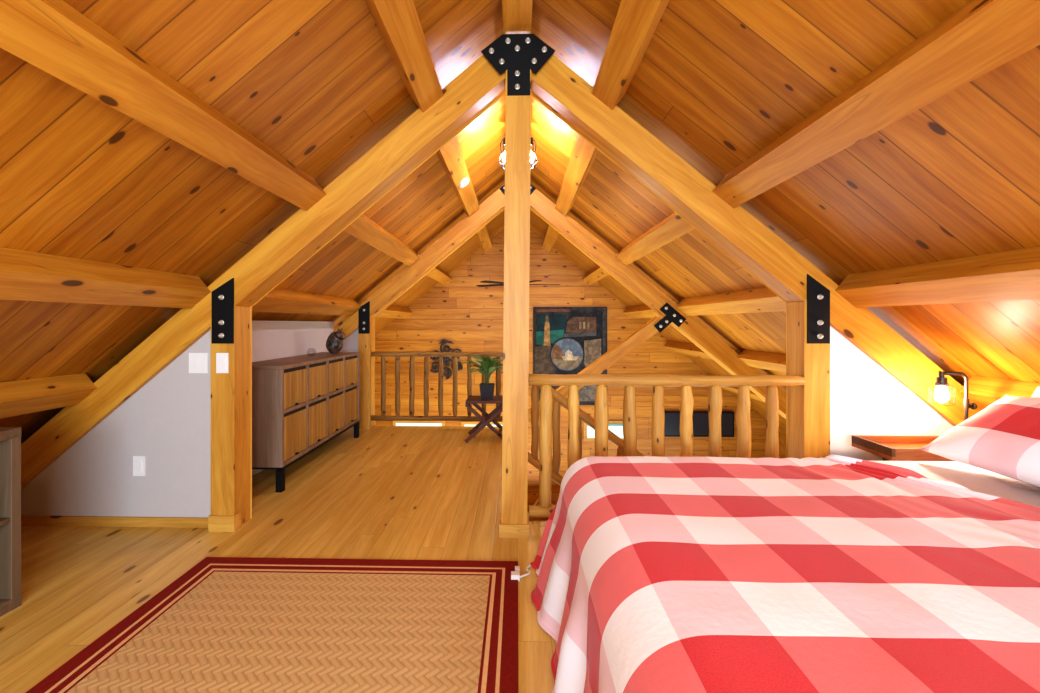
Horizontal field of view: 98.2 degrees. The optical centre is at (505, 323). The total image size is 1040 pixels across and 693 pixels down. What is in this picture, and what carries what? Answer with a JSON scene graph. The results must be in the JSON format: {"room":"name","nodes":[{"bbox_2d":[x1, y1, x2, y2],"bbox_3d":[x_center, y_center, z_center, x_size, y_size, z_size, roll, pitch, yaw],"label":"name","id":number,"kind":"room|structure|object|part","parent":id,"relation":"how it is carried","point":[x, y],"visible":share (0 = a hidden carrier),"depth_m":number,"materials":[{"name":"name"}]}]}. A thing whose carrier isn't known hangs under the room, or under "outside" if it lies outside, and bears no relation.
{"room":"loft bedroom","nodes":[
{"label":"loft bedroom","id":0,"kind":"room"},
{"bbox_2d":[21,330,210,516],"bbox_3d":[-2.528,0.625,2.821,1.512,1.251,0.060,0,0,2],"label":"wall","id":1,"kind":"structure","parent":0,"point":[167,421],"depth_m":2.78,"materials":[{"name":"grey paint"}]},
{"bbox_2d":[21,515,207,527],"bbox_3d":[-2.450,1.221,2.781,1.355,0.058,0.015,0,0,2],"label":"baseboard","id":2,"kind":"structure","parent":1,"relation":"attached to","point":[26,520],"depth_m":2.77,"materials":[{"name":"brown wood"}]},
{"bbox_2d":[133,456,145,475],"bbox_3d":[-2.263,0.878,2.779,0.074,0.122,0.010,0,0,2],"label":"wall outlet","id":3,"kind":"object","parent":1,"relation":"attached to","point":[139,462],"visible":1,"depth_m":2.78,"materials":[{"name":"white plastic"}]},
{"bbox_2d":[136,461,141,471],"bbox_3d":[-2.263,0.878,2.776,0.034,0.068,0.004,0,0,2],"label":"socket","id":4,"kind":"object","parent":3,"relation":"attached to","point":[138,463],"depth_m":2.77,"materials":[{"name":"white plastic"}]},
{"bbox_2d":[189,353,207,372],"bbox_3d":[-1.890,0.241,2.769,0.118,0.125,0.010,0,0,2],"label":"light switch","id":5,"kind":"object","parent":1,"relation":"attached to","point":[198,362],"visible":1,"depth_m":2.77,"materials":[{"name":"white plastic"}]},
{"bbox_2d":[0,426,556,692],"bbox_3d":[0.038,1.370,1.437,7.560,0.240,8.076,0,0,2],"label":"floor","id":6,"kind":"structure","parent":0,"point":[386,492],"depth_m":2.62,"materials":[{"name":"brown wood"}]},
{"bbox_2d":[0,427,21,616],"bbox_3d":[-2.329,0.855,1.509,0.329,0.790,0.999,0,0,2],"label":"cubby shelf","id":7,"kind":"object","parent":6,"relation":"on","point":[10,437],"visible":1,"depth_m":1.96,"materials":[{"name":"laminate"}]},
{"bbox_3d":[-2.326,0.855,1.509,0.311,0.020,0.915,0,0,2],"label":"shelf","id":8,"kind":"part","parent":7,"relation":"part of","materials":[{"name":"laminate"}]},
{"bbox_2d":[211,278,251,524],"bbox_3d":[-1.705,0.489,2.787,0.147,1.533,0.213,0,0,2],"label":"post","id":9,"kind":"object","parent":6,"relation":"on","point":[231,392],"depth_m":2.72,"materials":[{"name":"brown wood"}]},
{"bbox_2d":[216,353,228,372],"bbox_3d":[-1.706,0.236,2.710,0.074,0.122,0.010,0,0,2],"label":"light switch","id":10,"kind":"object","parent":9,"relation":"attached to","point":[222,359],"visible":1,"depth_m":2.71,"materials":[{"name":"white plastic"}]},
{"bbox_3d":[-1.703,-0.080,2.697,0.132,0.395,0.034,0,0,2],"label":"steel bracket","id":11,"kind":"part","parent":9,"relation":"part of","materials":[{"name":"black metal"}]},
{"bbox_2d":[208,512,240,531],"bbox_3d":[-1.706,1.202,2.736,0.159,0.095,0.066,0,0,2],"label":"trim","id":12,"kind":"structure","parent":9,"relation":"attached to","point":[216,523],"depth_m":2.70,"materials":[{"name":"brown wood"}]},
{"bbox_2d":[21,55,505,488],"bbox_3d":[-1.791,-0.230,2.811,3.591,2.971,0.180,0,0,2],"label":"rafter","id":13,"kind":"object","parent":6,"relation":"on","point":[479,86],"visible":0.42,"depth_m":2.72,"materials":[{"name":"brown wood"}]},
{"bbox_2d":[0,373,96,418],"bbox_3d":[-2.653,0.395,0.106,0.198,0.193,5.273,0,0,2],"label":"purlin","id":14,"kind":"object","parent":13,"relation":"attached to","point":[19,397],"visible":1,"depth_m":2.47,"materials":[{"name":"brown wood"}]},
{"bbox_2d":[0,247,210,307],"bbox_3d":[-1.948,-0.190,0.088,0.198,0.193,5.273,0,0,2],"label":"purlin","id":15,"kind":"object","parent":13,"relation":"attached to","point":[24,275],"visible":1,"depth_m":2.00,"materials":[{"name":"brown wood"}]},
{"bbox_2d":[0,0,325,210],"bbox_3d":[-1.242,-0.773,0.069,0.198,0.193,5.273,0,0,2],"label":"purlin","id":16,"kind":"object","parent":13,"relation":"attached to","point":[52,36],"visible":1,"depth_m":1.41,"materials":[{"name":"brown wood"}]},
{"bbox_2d":[252,288,360,315],"bbox_3d":[-1.842,-0.190,4.124,0.198,0.193,2.442,0,0,2],"label":"purlin","id":17,"kind":"object","parent":13,"relation":"attached to","point":[278,300],"visible":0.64,"depth_m":4.02,"materials":[{"name":"brown wood"}]},
{"bbox_2d":[343,214,419,266],"bbox_3d":[-1.136,-0.773,4.106,0.198,0.193,2.442,0,0,2],"label":"purlin","id":18,"kind":"object","parent":13,"relation":"attached to","point":[363,228],"visible":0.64,"depth_m":3.96,"materials":[{"name":"brown wood"}]},
{"bbox_2d":[365,0,443,112],"bbox_3d":[-0.536,-1.357,0.051,0.198,0.193,5.273,0,0,2],"label":"purlin","id":19,"kind":"object","parent":13,"relation":"attached to","point":[397,21],"visible":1,"depth_m":2.13,"materials":[{"name":"brown wood"}]},
{"bbox_2d":[437,135,479,216],"bbox_3d":[-0.431,-1.357,4.087,0.198,0.193,2.442,0,0,2],"label":"purlin","id":20,"kind":"object","parent":13,"relation":"attached to","point":[450,155],"visible":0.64,"depth_m":3.90,"materials":[{"name":"brown wood"}]},
{"bbox_2d":[458,178,468,187],"bbox_3d":[-0.385,-1.304,4.162,0.101,0.089,0.115,0,0,2],"label":"smoke detector","id":21,"kind":"object","parent":20,"relation":"attached to","point":[464,182],"visible":1,"depth_m":4.12,"materials":[{"name":"white plastic"}]},
{"bbox_2d":[502,0,532,33],"bbox_3d":[0.001,-1.765,0.037,0.160,0.133,5.273,0,0,2],"label":"ridge beam","id":22,"kind":"structure","parent":13,"relation":"attached to","point":[517,14],"depth_m":2.49,"materials":[{"name":"brown wood"}]},
{"bbox_3d":[0.107,-1.765,4.073,0.160,0.133,2.442,0,0,2],"label":"ridge beam","id":23,"kind":"structure","parent":13,"relation":"attached to","visible":0},
{"bbox_2d":[499,137,537,168],"bbox_3d":[0.110,-1.525,3.898,0.338,0.346,0.121,0,0,2],"label":"light","id":24,"kind":"object","parent":23,"relation":"hanging from","point":[532,138],"visible":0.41,"depth_m":3.88,"materials":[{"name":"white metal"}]},
{"bbox_2d":[26,557,517,692],"bbox_3d":[-0.796,1.246,1.147,1.660,0.007,2.460,0,0,2],"label":"area rug","id":25,"kind":"object","parent":6,"relation":"on","point":[226,624],"visible":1,"depth_m":1.80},
{"bbox_2d":[252,352,359,491],"bbox_3d":[-1.843,0.781,4.165,0.431,0.937,1.654,0,0,2],"label":"dresser","id":26,"kind":"object","parent":6,"relation":"on","point":[301,403],"visible":0.91,"depth_m":3.65,"materials":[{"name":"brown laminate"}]},
{"bbox_3d":[-1.866,0.703,3.354,0.427,0.724,0.032,0,0,2],"label":"panel","id":27,"kind":"part","parent":26,"relation":"part of","materials":[{"name":"grey laminate"}]},
{"bbox_3d":[-1.681,1.169,3.361,0.046,0.161,0.048,0,0,2],"label":"leg","id":28,"kind":"part","parent":26,"relation":"part of","materials":[{"name":"black metal"}]},
{"bbox_3d":[-1.667,0.868,3.562,0.020,0.329,0.370,0,0,2],"label":"door","id":29,"kind":"part","parent":26,"relation":"part of","materials":[{"name":"brown wood"}]},
{"bbox_3d":[-1.667,0.506,3.562,0.020,0.269,0.370,0,0,2],"label":"door","id":30,"kind":"part","parent":26,"relation":"part of","materials":[{"name":"brown wood"}]},
{"bbox_3d":[-1.837,1.077,4.165,0.399,0.024,1.590,0,0,2],"label":"leg frame","id":31,"kind":"part","parent":26,"relation":"part of","materials":[{"name":"black metal"}]},
{"bbox_3d":[-1.657,0.868,3.961,0.020,0.329,0.370,0,0,2],"label":"door","id":32,"kind":"part","parent":26,"relation":"part of","materials":[{"name":"brown wood"}]},
{"bbox_3d":[-1.657,0.506,3.961,0.020,0.269,0.370,0,0,2],"label":"door","id":33,"kind":"part","parent":26,"relation":"part of","materials":[{"name":"brown wood"}]},
{"bbox_3d":[-1.839,0.658,4.165,0.411,0.028,1.594,0,0,2],"label":"rail","id":34,"kind":"part","parent":26,"relation":"part of","materials":[{"name":"grey laminate"}]},
{"bbox_3d":[-1.845,1.050,4.165,0.423,0.030,1.594,0,0,2],"label":"panel","id":35,"kind":"part","parent":26,"relation":"part of","materials":[{"name":"grey laminate"}]},
{"bbox_2d":[326,328,344,353],"bbox_3d":[-1.761,0.178,4.668,0.195,0.268,0.170,0,0,2],"label":"animal figurine","id":36,"kind":"object","parent":26,"relation":"on","point":[334,343],"visible":0.98,"depth_m":4.61,"materials":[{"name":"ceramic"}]},
{"bbox_3d":[-1.646,0.868,4.359,0.020,0.329,0.370,0,0,2],"label":"door","id":37,"kind":"part","parent":26,"relation":"part of","materials":[{"name":"brown wood"}]},
{"bbox_3d":[-1.646,0.506,4.359,0.020,0.269,0.370,0,0,2],"label":"door","id":38,"kind":"part","parent":26,"relation":"part of","materials":[{"name":"brown wood"}]},
{"bbox_3d":[-1.636,0.868,4.757,0.020,0.329,0.370,0,0,2],"label":"door","id":39,"kind":"part","parent":26,"relation":"part of","materials":[{"name":"brown wood"}]},
{"bbox_3d":[-1.636,0.506,4.757,0.020,0.269,0.370,0,0,2],"label":"door","id":40,"kind":"part","parent":26,"relation":"part of","materials":[{"name":"brown wood"}]},
{"bbox_3d":[-1.640,1.169,4.956,0.046,0.161,0.048,0,0,2],"label":"leg","id":41,"kind":"part","parent":26,"relation":"part of","materials":[{"name":"black metal"}]},
{"bbox_3d":[-1.824,0.703,4.976,0.427,0.724,0.032,0,0,2],"label":"panel","id":42,"kind":"part","parent":26,"relation":"part of","materials":[{"name":"grey laminate"}]},
{"bbox_2d":[358,317,374,428],"bbox_3d":[-1.672,0.580,5.426,0.144,1.352,0.178,0,0,2],"label":"post","id":43,"kind":"object","parent":6,"relation":"on","point":[366,342],"visible":0.78,"depth_m":5.34,"materials":[{"name":"brown wood"}]},
{"bbox_2d":[358,301,369,333],"bbox_3d":[-1.675,-0.079,5.319,0.132,0.386,0.034,0,0,2],"label":"bracket","id":44,"kind":"object","parent":43,"relation":"attached to","point":[364,311],"visible":0.98,"depth_m":5.33,"materials":[{"name":"metal"}]},
{"bbox_2d":[371,351,502,420],"bbox_3d":[-0.768,0.745,5.377,1.679,0.833,0.072,0,0,2],"label":"log railing","id":45,"kind":"object","parent":43,"relation":"attached to","point":[383,417],"visible":0.84,"depth_m":5.36,"materials":[{"name":"brown wood"}]},
{"bbox_3d":[-0.768,0.362,5.380,1.679,0.067,0.066,0,0,2],"label":"rail","id":46,"kind":"part","parent":45,"relation":"part of","materials":[{"name":"brown wood"}]},
{"bbox_3d":[-0.768,1.129,5.379,1.679,0.065,0.066,0,0,2],"label":"rail","id":47,"kind":"part","parent":45,"relation":"part of","materials":[{"name":"brown wood"}]},
{"bbox_2d":[334,186,504,339],"bbox_3d":[-1.723,-0.230,5.433,3.591,2.971,0.180,0,0,2],"label":"rafter","id":48,"kind":"object","parent":6,"relation":"on","point":[494,204],"visible":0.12,"depth_m":5.33,"materials":[{"name":"brown wood"}]},
{"bbox_2d":[358,301,411,318],"bbox_3d":[-1.773,-0.190,6.747,0.198,0.193,2.444,0,0,2],"label":"purlin","id":49,"kind":"object","parent":48,"relation":"attached to","point":[391,311],"visible":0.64,"depth_m":7.00,"materials":[{"name":"brown wood"}]},
{"bbox_2d":[417,253,451,285],"bbox_3d":[-1.067,-0.773,6.728,0.198,0.193,2.444,0,0,2],"label":"purlin","id":50,"kind":"object","parent":48,"relation":"attached to","point":[437,274],"visible":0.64,"depth_m":6.96,"materials":[{"name":"brown wood"}]},
{"bbox_2d":[465,213,491,251],"bbox_3d":[-0.362,-1.357,6.710,0.198,0.193,2.444,0,0,2],"label":"purlin","id":51,"kind":"object","parent":48,"relation":"attached to","point":[482,235],"visible":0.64,"depth_m":6.93,"materials":[{"name":"brown wood"}]},
{"bbox_3d":[0.175,-1.765,6.696,0.160,0.133,2.444,0,0,2],"label":"ridge beam","id":52,"kind":"structure","parent":48,"relation":"attached to","visible":0},
{"bbox_2d":[476,280,557,286],"bbox_3d":[0.166,-1.099,6.322,1.198,1.198,1.193,0,0,2],"label":"ceiling fan","id":53,"kind":"object","parent":52,"relation":"hanging from","point":[495,283],"visible":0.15,"depth_m":6.28,"materials":[{"name":"black wood"}]},
{"bbox_3d":[-0.165,-0.554,6.462,0.540,0.008,0.130,0,-4,28],"label":"blade","id":54,"kind":"part","parent":53,"relation":"part of","materials":[{"name":"black wood"}]},
{"bbox_3d":[-0.106,-0.554,6.054,0.540,0.008,0.130,0,-4,-44],"label":"blade","id":55,"kind":"part","parent":53,"relation":"part of","materials":[{"name":"black wood"}]},
{"bbox_2d":[464,395,502,442],"bbox_3d":[-0.197,1.025,4.884,0.454,0.440,0.395,0,0,2],"label":"plant stand","id":56,"kind":"object","parent":6,"relation":"on","point":[475,400],"visible":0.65,"depth_m":4.72,"materials":[{"name":"brown wood"}]},
{"bbox_2d":[460,355,502,398],"bbox_3d":[-0.192,0.566,4.896,0.612,0.476,0.588,0,0,2],"label":"potted palm","id":57,"kind":"object","parent":56,"relation":"on","point":[487,366],"visible":0.96,"depth_m":4.80,"materials":[{"name":"plant"}]},
{"bbox_3d":[-0.189,1.052,4.729,0.542,0.036,0.024,42,1,1],"label":"leg","id":58,"kind":"part","parent":56,"relation":"part of","materials":[{"name":"brown wood"}]},
{"bbox_3d":[-0.205,1.052,5.042,0.542,0.036,0.024,-42,-1,1],"label":"leg","id":59,"kind":"part","parent":56,"relation":"part of","materials":[{"name":"brown wood"}]},
{"bbox_3d":[-0.180,1.052,5.069,0.542,0.036,0.024,42,1,1],"label":"leg","id":60,"kind":"part","parent":56,"relation":"part of","materials":[{"name":"brown wood"}]},
{"bbox_2d":[481,34,554,523],"bbox_3d":[0.063,-0.223,2.695,0.436,2.945,0.185,1,0,2],"label":"post","id":61,"kind":"object","parent":6,"relation":"on","point":[517,108],"depth_m":2.64,"materials":[{"name":"brown wood"}]},
{"bbox_2d":[499,513,528,537],"bbox_3d":[0.053,1.211,2.707,0.176,0.078,0.164,0,0,2],"label":"trim","id":62,"kind":"structure","parent":61,"relation":"attached to","point":[505,530],"depth_m":2.63,"materials":[{"name":"brown wood"}]},
{"bbox_3d":[0.073,-1.516,2.619,0.433,0.355,0.034,0,0,2],"label":"steel bracket","id":63,"kind":"part","parent":61,"relation":"part of","materials":[{"name":"black metal"}]},
{"bbox_2d":[511,565,530,580],"bbox_3d":[0.139,1.235,2.308,0.330,0.029,0.084,0,0,-44],"label":"power adapter","id":64,"kind":"object","parent":6,"relation":"on","point":[515,575],"visible":0.72,"depth_m":2.21,"materials":[{"name":"white plastic"}]},
{"bbox_2d":[528,498,554,520],"bbox_3d":[1.557,2.390,3.100,2.903,2.210,0.480,0,0,2],"label":"staircase","id":65,"kind":"structure","parent":6,"relation":"attached to","point":[537,501],"depth_m":3.33,"materials":[{"name":"brown wood"}]},
{"bbox_2d":[528,372,643,485],"bbox_3d":[1.149,1.413,3.391,2.120,2.175,0.071,0,0,2],"label":"stair railing","id":66,"kind":"object","parent":65,"relation":"attached to","point":[559,399],"visible":0.17,"depth_m":3.39,"materials":[{"name":"brown wood"}]},
{"bbox_3d":[1.150,1.720,3.391,2.572,0.065,0.065,36,1,1],"label":"rail","id":67,"kind":"part","parent":66,"relation":"part of","materials":[{"name":"brown wood"}]},
{"bbox_2d":[531,54,982,425],"bbox_3d":[1.936,-0.230,2.714,3.591,2.971,0.180,0,0,2],"label":"rafter","id":68,"kind":"object","parent":6,"relation":"on","point":[556,86],"visible":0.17,"depth_m":2.65,"materials":[{"name":"brown wood"}]},
{"bbox_2d":[555,134,598,215],"bbox_3d":[0.644,-1.357,4.059,0.198,0.193,2.442,0,0,2],"label":"purlin","id":69,"kind":"object","parent":68,"relation":"attached to","point":[584,154],"visible":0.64,"depth_m":3.91,"materials":[{"name":"brown wood"}]},
{"bbox_2d":[591,0,668,109],"bbox_3d":[0.538,-1.357,0.023,0.198,0.193,5.273,0,0,2],"label":"purlin","id":70,"kind":"object","parent":68,"relation":"attached to","point":[636,22],"visible":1,"depth_m":2.12,"materials":[{"name":"brown wood"}]},
{"bbox_2d":[615,212,694,265],"bbox_3d":[1.350,-0.773,4.040,0.198,0.193,2.442,0,0,2],"label":"purlin","id":71,"kind":"object","parent":68,"relation":"attached to","point":[672,227],"visible":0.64,"depth_m":3.89,"materials":[{"name":"brown wood"}]},
{"bbox_2d":[676,287,785,315],"bbox_3d":[2.055,-0.190,4.022,0.198,0.193,2.442,0,0,2],"label":"purlin","id":72,"kind":"object","parent":68,"relation":"attached to","point":[757,300],"visible":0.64,"depth_m":3.92,"materials":[{"name":"brown wood"}]},
{"bbox_2d":[737,350,785,372],"bbox_3d":[2.761,0.395,4.003,0.198,0.193,2.442,0,0,2],"label":"purlin","id":73,"kind":"object","parent":68,"relation":"attached to","point":[757,359],"visible":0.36,"depth_m":4.74,"materials":[{"name":"brown wood"}]},
{"bbox_2d":[712,0,1039,207],"bbox_3d":[1.244,-0.773,0.004,0.198,0.193,5.273,0,0,2],"label":"purlin","id":74,"kind":"object","parent":68,"relation":"attached to","point":[981,36],"visible":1,"depth_m":1.40,"materials":[{"name":"brown wood"}]},
{"bbox_2d":[835,246,1039,307],"bbox_3d":[1.949,-0.190,-0.014,0.198,0.193,5.273,0,0,2],"label":"purlin","id":75,"kind":"object","parent":68,"relation":"attached to","point":[1012,275],"visible":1,"depth_m":1.96,"materials":[{"name":"brown wood"}]},
{"bbox_2d":[959,375,1039,408],"bbox_3d":[2.655,0.395,-0.033,0.198,0.193,5.273,0,0,2],"label":"purlin","id":76,"kind":"object","parent":68,"relation":"attached to","point":[982,391],"visible":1,"depth_m":2.45,"materials":[{"name":"brown wood"}]},
{"bbox_2d":[786,274,829,458],"bbox_3d":[1.819,0.483,2.694,0.147,1.546,0.213,0,0,2],"label":"post","id":77,"kind":"object","parent":6,"relation":"on","point":[808,405],"depth_m":2.62,"materials":[{"name":"brown wood"}]},
{"bbox_2d":[529,374,805,517],"bbox_3d":[0.944,0.728,2.671,1.609,0.859,0.086,0,0,2],"label":"log railing","id":78,"kind":"object","parent":77,"relation":"attached to","point":[658,382],"visible":0.62,"depth_m":2.65,"materials":[{"name":"brown wood"}]},
{"bbox_3d":[0.944,1.121,2.671,1.609,0.074,0.073,0,0,2],"label":"rail","id":79,"kind":"part","parent":78,"relation":"part of","materials":[{"name":"brown wood"}]},
{"bbox_3d":[0.944,0.336,2.669,1.609,0.075,0.078,0,0,2],"label":"rail","id":80,"kind":"part","parent":78,"relation":"part of","materials":[{"name":"brown wood"}]},
{"bbox_3d":[1.820,-0.088,2.605,0.127,0.404,0.034,0,0,2],"label":"steel bracket","id":81,"kind":"part","parent":77,"relation":"part of","materials":[{"name":"black metal"}]},
{"bbox_2d":[852,435,953,460],"bbox_3d":[2.310,0.947,2.450,0.630,0.607,0.280,0,0,2],"label":"tray table","id":82,"kind":"object","parent":6,"relation":"on","point":[891,448],"visible":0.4,"depth_m":2.49,"materials":[{"name":"brown wood"}]},
{"bbox_2d":[852,443,953,460],"bbox_3d":[2.310,0.695,2.450,0.630,0.020,0.280,0,0,2],"label":"tray","id":83,"kind":"object","parent":82,"relation":"on","point":[882,453],"depth_m":2.35,"materials":[{"name":"brown wood"}]},
{"bbox_3d":[1.430,0.708,1.273,2.152,1.085,1.860,0,0,2],"label":"bed","id":84,"kind":"object","parent":6,"relation":"on","visible":0,"materials":[{"name":"red and white checked cotton fabric"}]},
{"bbox_2d":[871,461,1039,507],"bbox_3d":[1.404,0.809,1.329,2.058,0.278,1.770,0,0,2],"label":"mattress","id":85,"kind":"object","parent":84,"relation":"on","point":[976,479],"visible":0.02,"depth_m":1.95,"materials":[{"name":"white fabric"}]},
{"bbox_2d":[530,454,1039,692],"bbox_3d":[1.016,0.937,1.380,1.841,0.618,2.075,0,0,2],"label":"comforter","id":86,"kind":"object","parent":85,"relation":"on","point":[832,573],"visible":1,"depth_m":1.22,"materials":[{"name":"red fabric"}]},
{"bbox_2d":[919,395,1039,486],"bbox_3d":[2.239,0.484,1.847,0.419,0.301,0.740,0,0,2],"label":"pillow","id":87,"kind":"object","parent":85,"relation":"on","point":[1003,438],"visible":1,"depth_m":1.95,"materials":[{"name":"red fabric"}]},
{"bbox_2d":[1031,386,1039,397],"bbox_3d":[2.363,0.475,1.779,0.292,0.362,0.702,0,0,1],"label":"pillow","id":88,"kind":"object","parent":85,"relation":"on","point":[1036,394],"visible":0.05,"depth_m":2.09,"materials":[{"name":"white fabric"}]},
{"bbox_3d":[0.141,-0.197,5.379,0.140,2.894,0.170,0,0,2],"label":"post","id":89,"kind":"object","parent":6,"relation":"on","visible":0},
{"bbox_2d":[499,184,535,194],"bbox_3d":[0.143,-1.510,5.275,0.433,0.355,0.034,0,0,2],"label":"bracket","id":90,"kind":"object","parent":89,"relation":"attached to","point":[532,188],"visible":0.23,"depth_m":5.28,"materials":[{"name":"metal"}]},
{"bbox_2d":[528,316,661,422],"bbox_3d":[1.056,0.545,5.350,1.661,1.277,0.150,0,0,2],"label":"diagonal brace","id":91,"kind":"object","parent":89,"relation":"attached to","point":[647,330],"visible":0.52,"depth_m":5.27,"materials":[{"name":"brown wood"}]},
{"bbox_2d":[530,189,785,418],"bbox_3d":[2.005,-0.230,5.317,3.591,2.971,0.215,0,0,2],"label":"rafter","id":92,"kind":"object","parent":89,"relation":"attached to","point":[632,280],"depth_m":5.26,"materials":[{"name":"brown wood"}]},
{"bbox_2d":[542,212,569,251],"bbox_3d":[0.713,-1.357,6.681,0.198,0.193,2.444,0,0,2],"label":"purlin","id":93,"kind":"object","parent":92,"relation":"attached to","point":[551,236],"visible":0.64,"depth_m":6.91,"materials":[{"name":"brown wood"}]},
{"bbox_2d":[583,252,618,284],"bbox_3d":[1.418,-0.773,6.663,0.198,0.193,2.444,0,0,2],"label":"purlin","id":94,"kind":"object","parent":92,"relation":"attached to","point":[598,273],"visible":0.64,"depth_m":6.90,"materials":[{"name":"brown wood"}]},
{"bbox_2d":[623,300,679,318],"bbox_3d":[2.124,-0.190,6.644,0.198,0.193,2.444,0,0,2],"label":"purlin","id":95,"kind":"object","parent":92,"relation":"attached to","point":[643,311],"visible":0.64,"depth_m":6.90,"materials":[{"name":"brown wood"}]},
{"bbox_3d":[1.917,-0.073,5.229,0.376,0.353,0.034,0,0,2],"label":"steel bracket","id":96,"kind":"part","parent":92,"relation":"part of","materials":[{"name":"black metal"}]},
{"bbox_2d":[664,341,740,359],"bbox_3d":[2.830,0.395,6.626,0.198,0.193,2.444,0,0,2],"label":"purlin","id":97,"kind":"object","parent":92,"relation":"attached to","point":[675,347],"visible":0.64,"depth_m":6.90,"materials":[{"name":"brown wood"}]},
{"bbox_2d":[720,386,763,401],"bbox_3d":[3.532,0.976,6.607,0.198,0.193,2.444,0,0,2],"label":"purlin","id":98,"kind":"object","parent":92,"relation":"attached to","point":[734,389],"visible":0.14,"depth_m":6.76,"materials":[{"name":"brown wood"}]},
{"bbox_2d":[252,321,333,475],"bbox_3d":[-2.103,0.611,4.131,0.060,1.278,2.442,0,0,2],"label":"wall","id":99,"kind":"structure","parent":0,"point":[270,339],"depth_m":4.27,"materials":[{"name":"white paint"}]},
{"bbox_2d":[340,329,357,427],"bbox_3d":[-2.477,0.639,5.442,1.477,1.222,0.060,0,0,2],"label":"wall","id":100,"kind":"structure","parent":0,"point":[350,344],"depth_m":5.39,"materials":[{"name":"grey paint"}]},
{"bbox_2d":[479,383,494,398],"bbox_3d":[-0.198,0.727,4.867,0.156,0.155,0.156,0,0,2],"label":"pot","id":101,"kind":"object","parent":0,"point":[486,389],"depth_m":4.80,"materials":[{"name":"black ceramic"}]},
{"bbox_2d":[0,0,1039,443],"bbox_3d":[0.070,-0.049,2.684,9.077,3.782,10.670,0,0,2],"label":"ceiling","id":102,"kind":"structure","parent":0,"point":[716,82],"depth_m":2.10,"materials":[{"name":"brown wood"}]},
{"bbox_2d":[375,228,765,512],"bbox_3d":[0.209,0.984,7.967,8.900,5.731,0.100,0,0,2],"label":"wall","id":103,"kind":"structure","parent":0,"point":[468,315],"depth_m":7.91,"materials":[{"name":"brown wood"}]},
{"bbox_2d":[393,421,444,425],"bbox_3d":[-1.527,2.275,7.945,0.930,1.150,0.032,0,0,2],"label":"window","id":104,"kind":"structure","parent":103,"relation":"in","point":[395,423],"depth_m":7.93,"materials":[{"name":"white glass"}]},
{"bbox_3d":[-1.528,2.250,7.931,0.810,1.000,0.004,0,0,2],"label":"pane","id":105,"kind":"part","parent":104,"relation":"part of","materials":[{"name":"glass"}]},
{"bbox_2d":[430,340,462,378],"bbox_3d":[-1.048,0.632,7.922,0.596,0.695,0.040,0,0,2],"label":"wall ornament","id":106,"kind":"object","parent":103,"relation":"attached to","point":[446,360],"visible":0.6,"depth_m":7.91,"materials":[{"name":"metal"}]},
{"bbox_2d":[461,421,501,426],"bbox_3d":[-0.383,2.285,7.915,0.800,1.130,0.032,0,0,2],"label":"window","id":107,"kind":"structure","parent":103,"relation":"in","point":[463,423],"depth_m":7.91,"materials":[{"name":"clear glass"}]},
{"bbox_2d":[533,307,606,404],"bbox_3d":[1.130,0.561,7.867,1.293,1.716,0.044,0,0,2],"label":"wall art","id":108,"kind":"object","parent":103,"relation":"attached to","point":[566,340],"visible":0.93,"depth_m":7.86,"materials":[{"name":"multicoloured wood"}]},
{"bbox_2d":[583,421,623,441],"bbox_3d":[1.796,1.870,7.850,0.860,0.360,0.048,0,0,2],"label":"window","id":109,"kind":"structure","parent":103,"relation":"in","point":[616,427],"depth_m":7.84,"materials":[{"name":"glass"}]},
{"bbox_2d":[587,424,622,425],"bbox_3d":[1.796,1.758,7.833,0.740,0.035,0.014,0,0,2],"label":"shade","id":110,"kind":"object","parent":109,"relation":"attached to","point":[609,424],"depth_m":7.82,"materials":[{"name":"fabric"}]},
{"bbox_3d":[1.796,1.865,7.844,0.740,0.250,0.004,0,0,2],"label":"pane","id":111,"kind":"part","parent":109,"relation":"part of","materials":[{"name":"glass"}]},
{"bbox_2d":[664,411,733,436],"bbox_3d":[3.336,1.735,7.803,1.220,0.430,0.063,0,0,2],"label":"screen","id":112,"kind":"object","parent":103,"relation":"attached to","point":[672,418],"visible":0.64,"depth_m":7.77,"materials":[{"name":"black metal"}]},
{"bbox_2d":[778,429,785,457],"bbox_3d":[4.548,2.805,3.679,0.100,2.091,8.247,0,0,2],"label":"wall","id":113,"kind":"structure","parent":0,"point":[782,434],"depth_m":7.47,"materials":[{"name":"brown wood"}]},
{"bbox_2d":[830,326,953,460],"bbox_3d":[2.657,0.612,2.685,1.542,1.276,0.060,0,0,2],"label":"wall","id":114,"kind":"structure","parent":0,"point":[865,399],"depth_m":2.67,"materials":[{"name":"white paint"}]},
{"bbox_2d":[934,371,976,420],"bbox_3d":[2.403,0.469,2.408,0.242,0.431,0.120,0,0,2],"label":"wall lamp","id":115,"kind":"object","parent":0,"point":[941,394],"visible":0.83,"depth_m":2.40,"materials":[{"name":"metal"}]},
{"bbox_2d":[934,371,948,385],"bbox_3d":[2.336,0.292,2.410,0.056,0.079,0.056,0,0,2],"label":"socket","id":116,"kind":"object","parent":115,"relation":"attached to","point":[941,380],"depth_m":2.40,"materials":[{"name":"brown metal"}]},
{"bbox_3d":[2.336,0.375,2.410,0.058,0.090,0.058,0,0,2],"label":"bulb","id":117,"kind":"part","parent":115,"relation":"part of","materials":[{"name":"white glass"}]},
{"bbox_3d":[2.490,0.440,2.406,0.033,0.036,0.036,0,0,2],"label":"valve knob","id":118,"kind":"part","parent":115,"relation":"part of","materials":[{"name":"brown metal"}]}
]}

